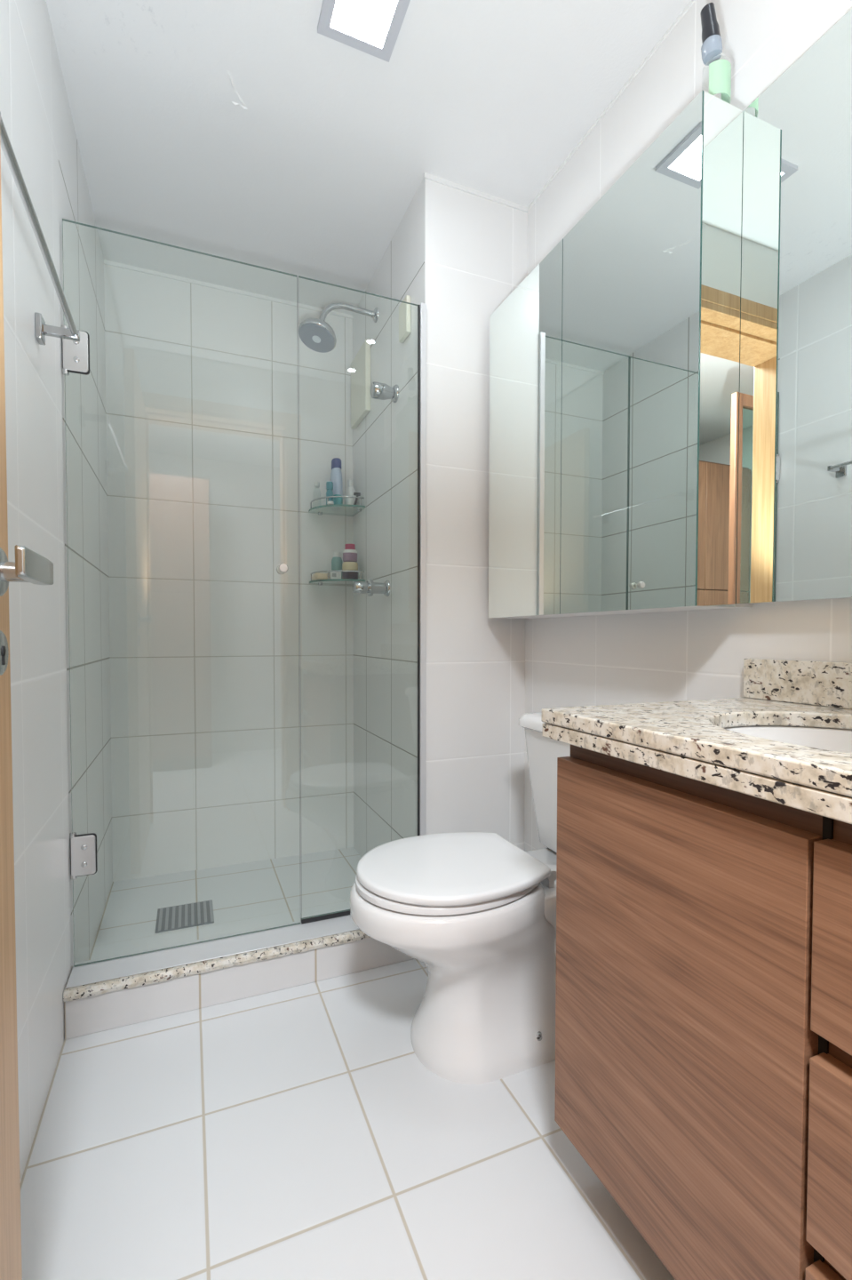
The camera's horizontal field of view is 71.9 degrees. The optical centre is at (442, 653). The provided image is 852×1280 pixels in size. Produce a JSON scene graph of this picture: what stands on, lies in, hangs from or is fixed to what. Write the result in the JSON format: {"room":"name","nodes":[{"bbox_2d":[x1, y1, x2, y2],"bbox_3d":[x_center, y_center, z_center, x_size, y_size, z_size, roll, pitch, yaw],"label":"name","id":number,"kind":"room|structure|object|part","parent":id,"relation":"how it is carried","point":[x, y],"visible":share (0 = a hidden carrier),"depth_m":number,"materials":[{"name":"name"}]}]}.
{"room":"bathroom","nodes":[
{"label":"bathroom","id":0,"kind":"room"},
{"bbox_2d":[0,0,112,1181],"bbox_3d":[-0.846,-0.265,1.118,0.100,2.384,2.447,-1,2,-23],"label":"wall","id":1,"kind":"structure","parent":0,"point":[36,114],"depth_m":1.30,"materials":[{"name":"white tile"}]},
{"bbox_2d":[0,112,79,344],"bbox_3d":[-0.684,-0.659,0.956,0.076,0.050,0.613,-1,2,-23],"label":"towel bar","id":2,"kind":"object","parent":1,"relation":"attached to","point":[42,329],"visible":1,"depth_m":0.97,"materials":[{"name":"silver metal"}]},
{"bbox_3d":[-0.828,-0.667,1.208,0.012,0.050,0.036,-1,2,-23],"label":"wall plate","id":3,"kind":"part","parent":2,"relation":"part of","materials":[{"name":"silver metal"}]},
{"bbox_3d":[-0.795,-0.667,1.223,0.066,0.018,0.014,-1,2,-23],"label":"arm","id":4,"kind":"part","parent":2,"relation":"part of","materials":[{"name":"silver metal"}]},
{"bbox_2d":[61,218,300,967],"bbox_3d":[-0.677,-0.137,1.578,0.572,1.860,0.062,-1,2,-23],"label":"shower door","id":5,"kind":"structure","parent":1,"relation":"attached to","point":[75,355],"depth_m":1.48,"materials":[{"name":"clear glass"}]},
{"bbox_3d":[-0.457,-0.240,1.670,0.027,0.027,0.062,-1,2,-23],"label":"knob","id":6,"kind":"part","parent":5,"relation":"part of","materials":[{"name":"white"}]},
{"bbox_2d":[63,929,371,1001],"bbox_3d":[-0.481,0.806,1.637,0.962,0.021,0.141,-1,2,-23],"label":"sill","id":7,"kind":"structure","parent":1,"relation":"attached to","point":[70,994],"depth_m":1.51,"materials":[{"name":"stone"}]},
{"bbox_2d":[65,914,359,988],"bbox_3d":[-0.484,0.794,1.646,0.958,0.002,0.118,-1,2,-23],"label":"shower curb","id":8,"kind":"object","parent":7,"relation":"on","point":[90,973],"visible":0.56,"depth_m":1.57,"materials":[{"name":"white metal"}]},
{"bbox_2d":[297,275,426,923],"bbox_3d":[-0.235,-0.143,1.770,0.388,1.864,0.027,-1,2,-23],"label":"glass screen","id":9,"kind":"object","parent":8,"relation":"on","point":[422,307],"visible":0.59,"depth_m":1.82,"materials":[{"name":"teal"}]},
{"bbox_2d":[104,264,353,881],"bbox_3d":[-0.696,-0.306,2.570,1.530,2.384,0.100,-1,2,-23],"label":"wall","id":10,"kind":"structure","parent":0,"point":[210,702],"depth_m":2.42,"materials":[{"name":"white tile"}]},
{"bbox_2d":[104,259,352,319],"bbox_3d":[-0.841,-1.487,2.415,0.964,0.014,0.006,-1,2,-23],"label":"trim","id":11,"kind":"structure","parent":10,"relation":"attached to","point":[107,262],"depth_m":2.38,"materials":[{"name":"white paint"}]},
{"bbox_2d":[308,496,365,516],"bbox_3d":[-0.455,-0.628,2.500,0.200,0.051,0.200,-1,2,-23],"label":"corner shelf","id":12,"kind":"object","parent":10,"relation":"attached to","point":[336,509],"visible":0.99,"depth_m":2.47,"materials":[{"name":"clear glass"}]},
{"bbox_2d":[314,481,321,497],"bbox_3d":[-0.539,-0.674,2.516,0.036,0.113,0.036,-1,2,-23],"label":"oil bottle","id":13,"kind":"object","parent":12,"relation":"on","point":[316,484],"visible":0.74,"depth_m":2.51,"materials":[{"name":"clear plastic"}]},
{"bbox_2d":[326,481,333,504],"bbox_3d":[-0.474,-0.666,2.460,0.029,0.099,0.042,-1,2,-23],"label":"bottle","id":14,"kind":"object","parent":12,"relation":"on","point":[329,484],"visible":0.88,"depth_m":2.44,"materials":[{"name":"teal plastic"}]},
{"bbox_2d":[330,457,343,503],"bbox_3d":[-0.457,-0.725,2.523,0.054,0.213,0.086,-1,2,-23],"label":"shampoo bottle","id":15,"kind":"object","parent":12,"relation":"on","point":[336,476],"visible":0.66,"depth_m":2.49,"materials":[{"name":"blue plastic"}]},
{"bbox_3d":[-0.455,-0.613,2.501,0.200,0.008,0.200,-1,2,-23],"label":"glass plate","id":16,"kind":"part","parent":12,"relation":"part of","materials":[{"name":"teal"}]},
{"bbox_3d":[-0.465,-0.634,2.474,0.268,0.037,0.074,1,2,22],"label":"guard rail","id":17,"kind":"part","parent":12,"relation":"part of","materials":[{"name":"silver metal"}]},
{"bbox_2d":[344,480,356,504],"bbox_3d":[-0.399,-0.684,2.544,0.048,0.132,0.048,-1,2,-23],"label":"lotion bottle","id":18,"kind":"object","parent":12,"relation":"on","point":[349,492],"visible":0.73,"depth_m":2.53,"materials":[{"name":"white plastic"}]},
{"bbox_2d":[353,492,360,504],"bbox_3d":[-0.368,-0.649,2.495,0.028,0.058,0.045,-1,2,-23],"label":"razor","id":19,"kind":"object","parent":12,"relation":"on","point":[356,494],"visible":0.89,"depth_m":2.48,"materials":[{"name":"black plastic"}]},
{"bbox_2d":[309,570,365,585],"bbox_3d":[-0.455,-0.321,2.509,0.200,0.051,0.200,-1,2,-23],"label":"corner shelf","id":20,"kind":"object","parent":10,"relation":"attached to","point":[332,581],"visible":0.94,"depth_m":2.47,"materials":[{"name":"clear glass"}]},
{"bbox_2d":[312,573,329,580],"bbox_3d":[-0.516,-0.323,2.483,0.064,0.025,0.084,-1,2,-23],"label":"soap bar","id":21,"kind":"object","parent":20,"relation":"on","point":[316,576],"visible":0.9,"depth_m":2.45,"materials":[{"name":"beige"}]},
{"bbox_2d":[328,571,341,579],"bbox_3d":[-0.460,-0.330,2.495,0.047,0.039,0.051,-1,2,-23],"label":"soap box","id":22,"kind":"object","parent":20,"relation":"on","point":[332,574],"visible":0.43,"depth_m":2.47,"materials":[{"name":"white plastic"}]},
{"bbox_2d":[331,552,343,578],"bbox_3d":[-0.460,-0.376,2.554,0.048,0.128,0.048,-1,2,-23],"label":"tub","id":23,"kind":"object","parent":20,"relation":"on","point":[337,562],"visible":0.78,"depth_m":2.54,"materials":[{"name":"teal plastic"}]},
{"bbox_3d":[-0.466,-0.328,2.483,0.268,0.037,0.074,1,2,22],"label":"guard rail","id":24,"kind":"part","parent":20,"relation":"part of","materials":[{"name":"silver metal"}]},
{"bbox_3d":[-0.455,-0.306,2.509,0.200,0.008,0.200,-1,2,-23],"label":"glass plate","id":25,"kind":"part","parent":20,"relation":"part of","materials":[{"name":"teal"}]},
{"bbox_2d":[342,561,358,579],"bbox_3d":[-0.393,-0.347,2.489,0.068,0.075,0.068,-1,2,-23],"label":"jar","id":26,"kind":"object","parent":20,"relation":"on","point":[346,565],"visible":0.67,"depth_m":2.46,"materials":[{"name":"grey plastic"}]},
{"bbox_2d":[343,544,357,562],"bbox_3d":[-0.392,-0.424,2.487,0.062,0.075,0.062,-1,2,-23],"label":"pot","id":27,"kind":"object","parent":26,"relation":"on","point":[349,553],"visible":0.98,"depth_m":2.46,"materials":[{"name":"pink plastic"}]},
{"bbox_3d":[-0.393,-0.366,2.488,0.068,0.038,0.068,-1,2,-23],"label":"lid","id":28,"kind":"part","parent":26,"relation":"part of","materials":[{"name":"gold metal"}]},
{"bbox_2d":[20,847,675,1279],"bbox_3d":[-0.169,0.971,1.382,1.530,0.100,2.767,-1,2,-23],"label":"floor","id":29,"kind":"structure","parent":0,"point":[299,1132],"depth_m":1.11,"materials":[{"name":"white tile"}]},
{"bbox_2d":[155,899,214,933],"bbox_3d":[-0.884,0.899,2.014,0.178,0.006,0.180,-1,2,-23],"label":"floor drain","id":30,"kind":"object","parent":29,"relation":"on","point":[180,916],"visible":1,"depth_m":2.00,"materials":[{"name":"grey metal"}]},
{"bbox_2d":[64,937,415,1039],"bbox_3d":[-0.483,0.865,1.645,0.962,0.096,0.129,-1,2,-23],"label":"shower curb","id":31,"kind":"object","parent":29,"relation":"on","point":[111,1010],"visible":0.39,"depth_m":1.53,"materials":[{"name":"white tile"}]},
{"bbox_2d":[349,712,570,1084],"bbox_3d":[0.129,0.543,1.424,0.714,0.754,0.424,-1,2,-23],"label":"toilet","id":32,"kind":"object","parent":29,"relation":"on","point":[478,909],"visible":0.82,"depth_m":1.30,"materials":[{"name":"white ceramic"}]},
{"bbox_3d":[-0.001,0.516,1.366,0.402,0.020,0.366,-1,2,-23],"label":"seat","id":33,"kind":"part","parent":32,"relation":"part of","materials":[{"name":"white plastic"}]},
{"bbox_3d":[0.007,0.492,1.369,0.413,0.022,0.384,-1,2,-23],"label":"lid","id":34,"kind":"part","parent":32,"relation":"part of","materials":[{"name":"white plastic"}]},
{"bbox_3d":[0.372,0.191,1.519,0.186,0.042,0.424,-1,2,-23],"label":"tank lid","id":35,"kind":"part","parent":32,"relation":"part of","materials":[{"name":"white ceramic"}]},
{"bbox_3d":[0.378,0.379,1.526,0.173,0.333,0.400,-1,2,-23],"label":"tank","id":36,"kind":"part","parent":32,"relation":"part of","materials":[{"name":"white ceramic"}]},
{"bbox_2d":[45,0,691,314],"bbox_3d":[-0.164,-1.510,1.312,1.530,0.104,2.767,-1,2,-23],"label":"ceiling","id":37,"kind":"structure","parent":0,"point":[241,131],"depth_m":1.60,"materials":[{"name":"paint"}]},
{"bbox_2d":[317,0,410,62],"bbox_3d":[-0.178,-1.456,1.328,0.176,0.012,0.176,-1,2,-23],"label":"recessed light","id":38,"kind":"object","parent":37,"relation":"in","point":[372,28],"visible":1,"depth_m":1.35,"materials":[{"name":"grey plastic"}]},
{"bbox_2d":[330,0,398,47],"bbox_3d":[-0.178,-1.457,1.328,0.126,0.008,0.126,-1,2,-23],"label":"diffuser","id":39,"kind":"object","parent":38,"relation":"attached to","point":[363,23],"depth_m":1.35,"materials":[{"name":"white plastic"}]},
{"bbox_2d":[352,177,527,857],"bbox_3d":[-0.015,-0.298,2.335,0.466,2.384,0.873,-1,2,-23],"label":"wall partition","id":40,"kind":"structure","parent":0,"point":[460,254],"depth_m":1.93,"materials":[{"name":"white tile"}]},
{"bbox_2d":[297,302,378,352],"bbox_3d":[-0.390,-1.241,2.210,0.303,0.195,0.140,-1,2,-23],"label":"shower","id":41,"kind":"object","parent":40,"relation":"attached to","point":[316,334],"visible":1,"depth_m":2.19,"materials":[{"name":"silver metal"}]},
{"bbox_3d":[-0.364,-1.283,2.235,0.216,0.091,0.021,-1,2,-23],"label":"arm","id":42,"kind":"part","parent":41,"relation":"part of","materials":[{"name":"silver metal"}]},
{"bbox_2d":[351,339,370,429],"bbox_3d":[-0.346,-1.121,2.464,0.022,0.280,0.235,-1,2,-23],"label":"access panel","id":43,"kind":"object","parent":40,"relation":"attached to","point":[361,364],"visible":1,"depth_m":2.42,"materials":[{"name":"beige plastic"}]},
{"bbox_2d":[352,579,390,596],"bbox_3d":[-0.264,-0.240,2.160,0.130,0.062,0.062,-1,2,-23],"label":"shower valve","id":44,"kind":"object","parent":40,"relation":"attached to","point":[370,588],"visible":1,"depth_m":2.14,"materials":[{"name":"silver metal"}]},
{"bbox_3d":[-0.299,-0.240,2.144,0.053,0.044,0.044,-1,2,-23],"label":"knob","id":45,"kind":"part","parent":44,"relation":"part of","materials":[{"name":"silver metal"}]},
{"bbox_2d":[370,381,399,402],"bbox_3d":[-0.205,-0.917,2.060,0.088,0.060,0.060,-1,2,-23],"label":"shower valve","id":46,"kind":"object","parent":40,"relation":"attached to","point":[382,391],"visible":1,"depth_m":2.04,"materials":[{"name":"silver metal"}]},
{"bbox_2d":[399,295,410,343],"bbox_3d":[-0.128,-1.118,1.967,0.016,0.120,0.080,-1,2,-23],"label":"junction box","id":47,"kind":"object","parent":40,"relation":"attached to","point":[404,308],"visible":0.98,"depth_m":1.95,"materials":[{"name":"beige plastic"}]},
{"bbox_2d":[424,172,528,212],"bbox_3d":[0.114,-1.470,1.878,0.370,0.014,0.006,-1,2,-23],"label":"trim","id":48,"kind":"structure","parent":40,"relation":"attached to","point":[428,176],"depth_m":1.87,"materials":[{"name":"white paint"}]},
{"bbox_2d":[524,0,851,851],"bbox_3d":[0.635,-0.268,1.295,0.100,2.384,1.594,-1,2,-23],"label":"wall","id":49,"kind":"structure","parent":0,"point":[685,655],"depth_m":1.39,"materials":[{"name":"white tile"}]},
{"bbox_2d":[528,0,695,209],"bbox_3d":[0.595,-1.454,1.228,0.004,0.008,1.568,-1,2,-23],"label":"trim","id":50,"kind":"structure","parent":49,"relation":"attached to","point":[692,2],"depth_m":1.53,"materials":[{"name":"white paint"}]},
{"bbox_2d":[488,89,751,618],"bbox_3d":[0.390,-0.583,1.527,0.160,0.960,0.842,-1,2,-23],"label":"upper cabinet","id":51,"kind":"object","parent":49,"relation":"attached to","point":[614,363],"visible":0.93,"depth_m":1.28,"materials":[{"name":"silver metal"}]},
{"bbox_3d":[0.230,-0.588,1.700,0.004,0.960,0.396,-1,2,-23],"label":"mirror pane","id":52,"kind":"part","parent":51,"relation":"part of","materials":[{"name":"silver metal"}]},
{"bbox_3d":[0.406,-0.576,1.317,0.014,0.959,0.442,-1,2,-23],"label":"door","id":53,"kind":"part","parent":51,"relation":"part of","materials":[{"name":"white plastic"}]},
{"bbox_3d":[0.397,-0.577,1.313,0.004,0.960,0.444,-1,2,-23],"label":"mirror pane","id":54,"kind":"part","parent":51,"relation":"part of","materials":[{"name":"silver metal"}]},
{"bbox_2d":[700,2,731,103],"bbox_3d":[0.535,-1.156,1.149,0.057,0.210,0.053,-1,2,-23],"label":"spray bottle","id":55,"kind":"object","parent":51,"relation":"on","point":[720,70],"visible":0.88,"depth_m":1.13,"materials":[{"name":"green plastic"}]},
{"bbox_2d":[696,90,743,607],"bbox_3d":[0.534,-0.571,1.133,0.102,0.960,0.004,-1,2,-23],"label":"mirror","id":56,"kind":"object","parent":51,"relation":"attached to","point":[719,123],"depth_m":1.13,"materials":[{"name":"silver metal"}]},
{"bbox_2d":[554,744,851,1279],"bbox_3d":[0.547,0.487,0.797,0.471,0.669,0.679,-1,2,-23],"label":"vanity","id":57,"kind":"object","parent":49,"relation":"attached to","point":[704,975],"visible":0.94,"depth_m":0.72,"materials":[{"name":"brown wood"}]},
{"bbox_2d":[541,658,851,823],"bbox_3d":[0.535,0.086,0.779,0.498,0.128,0.701,-1,2,-23],"label":"countertop","id":58,"kind":"structure","parent":57,"relation":"on","point":[689,739],"depth_m":0.83,"materials":[{"name":"stone"}]},
{"bbox_2d":[724,725,851,753],"bbox_3d":[0.568,0.199,0.745,0.385,0.146,0.492,-1,2,-23],"label":"sink","id":59,"kind":"object","parent":58,"relation":"in","point":[828,739],"visible":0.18,"depth_m":0.95,"materials":[{"name":"white ceramic"}]},
{"bbox_3d":[0.313,0.486,0.821,0.011,0.669,0.444,-1,2,-23],"label":"frame","id":60,"kind":"part","parent":57,"relation":"part of","materials":[{"name":"brown wood"}]},
{"bbox_3d":[0.431,0.733,0.508,0.024,0.193,0.229,-1,2,-23],"label":"drawer","id":61,"kind":"part","parent":57,"relation":"part of","materials":[{"name":"brown wood"}]},
{"bbox_3d":[0.431,0.512,0.502,0.024,0.192,0.229,-1,2,-23],"label":"drawer","id":62,"kind":"part","parent":57,"relation":"part of","materials":[{"name":"brown wood"}]},
{"bbox_3d":[0.432,0.290,0.496,0.024,0.194,0.229,-1,2,-23],"label":"drawer","id":63,"kind":"part","parent":57,"relation":"part of","materials":[{"name":"brown wood"}]},
{"bbox_3d":[0.448,0.495,0.509,0.011,0.669,0.230,-1,2,-23],"label":"frame","id":64,"kind":"part","parent":57,"relation":"part of","materials":[{"name":"brown wood"}]},
{"bbox_2d":[736,8,851,604],"bbox_3d":[0.722,-0.567,0.895,0.052,0.954,0.588,-1,2,-23],"label":"wall mirror","id":65,"kind":"object","parent":49,"relation":"attached to","point":[795,512],"visible":1,"depth_m":1.04,"materials":[{"name":"silver mirror"}]},
{"bbox_2d":[744,658,851,709],"bbox_3d":[0.756,0.059,0.872,0.020,0.078,0.697,-1,2,-23],"label":"backsplash","id":66,"kind":"structure","parent":49,"relation":"attached to","point":[828,684],"depth_m":1.08,"materials":[{"name":"stone"}]},
{"bbox_3d":[0.032,-0.233,0.045,3.100,2.384,0.220,-1,2,-23],"label":"wall","id":67,"kind":"structure","parent":0,"visible":0},
{"bbox_2d":[0,148,53,1279],"bbox_3d":[-0.357,-0.098,0.373,0.086,2.077,0.643,-1,2,-23],"label":"door","id":68,"kind":"structure","parent":67,"relation":"in","point":[30,566],"depth_m":0.64,"materials":[{"name":"brown wood"}]},
{"bbox_3d":[-0.470,0.000,0.623,0.005,0.048,0.048,-1,2,-23],"label":"keyhole plate","id":69,"kind":"part","parent":68,"relation":"part of","materials":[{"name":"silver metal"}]},
{"bbox_3d":[-0.427,-0.086,0.585,0.046,0.029,0.131,-1,2,-23],"label":"lever handle","id":70,"kind":"part","parent":68,"relation":"part of","materials":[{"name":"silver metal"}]}
]}

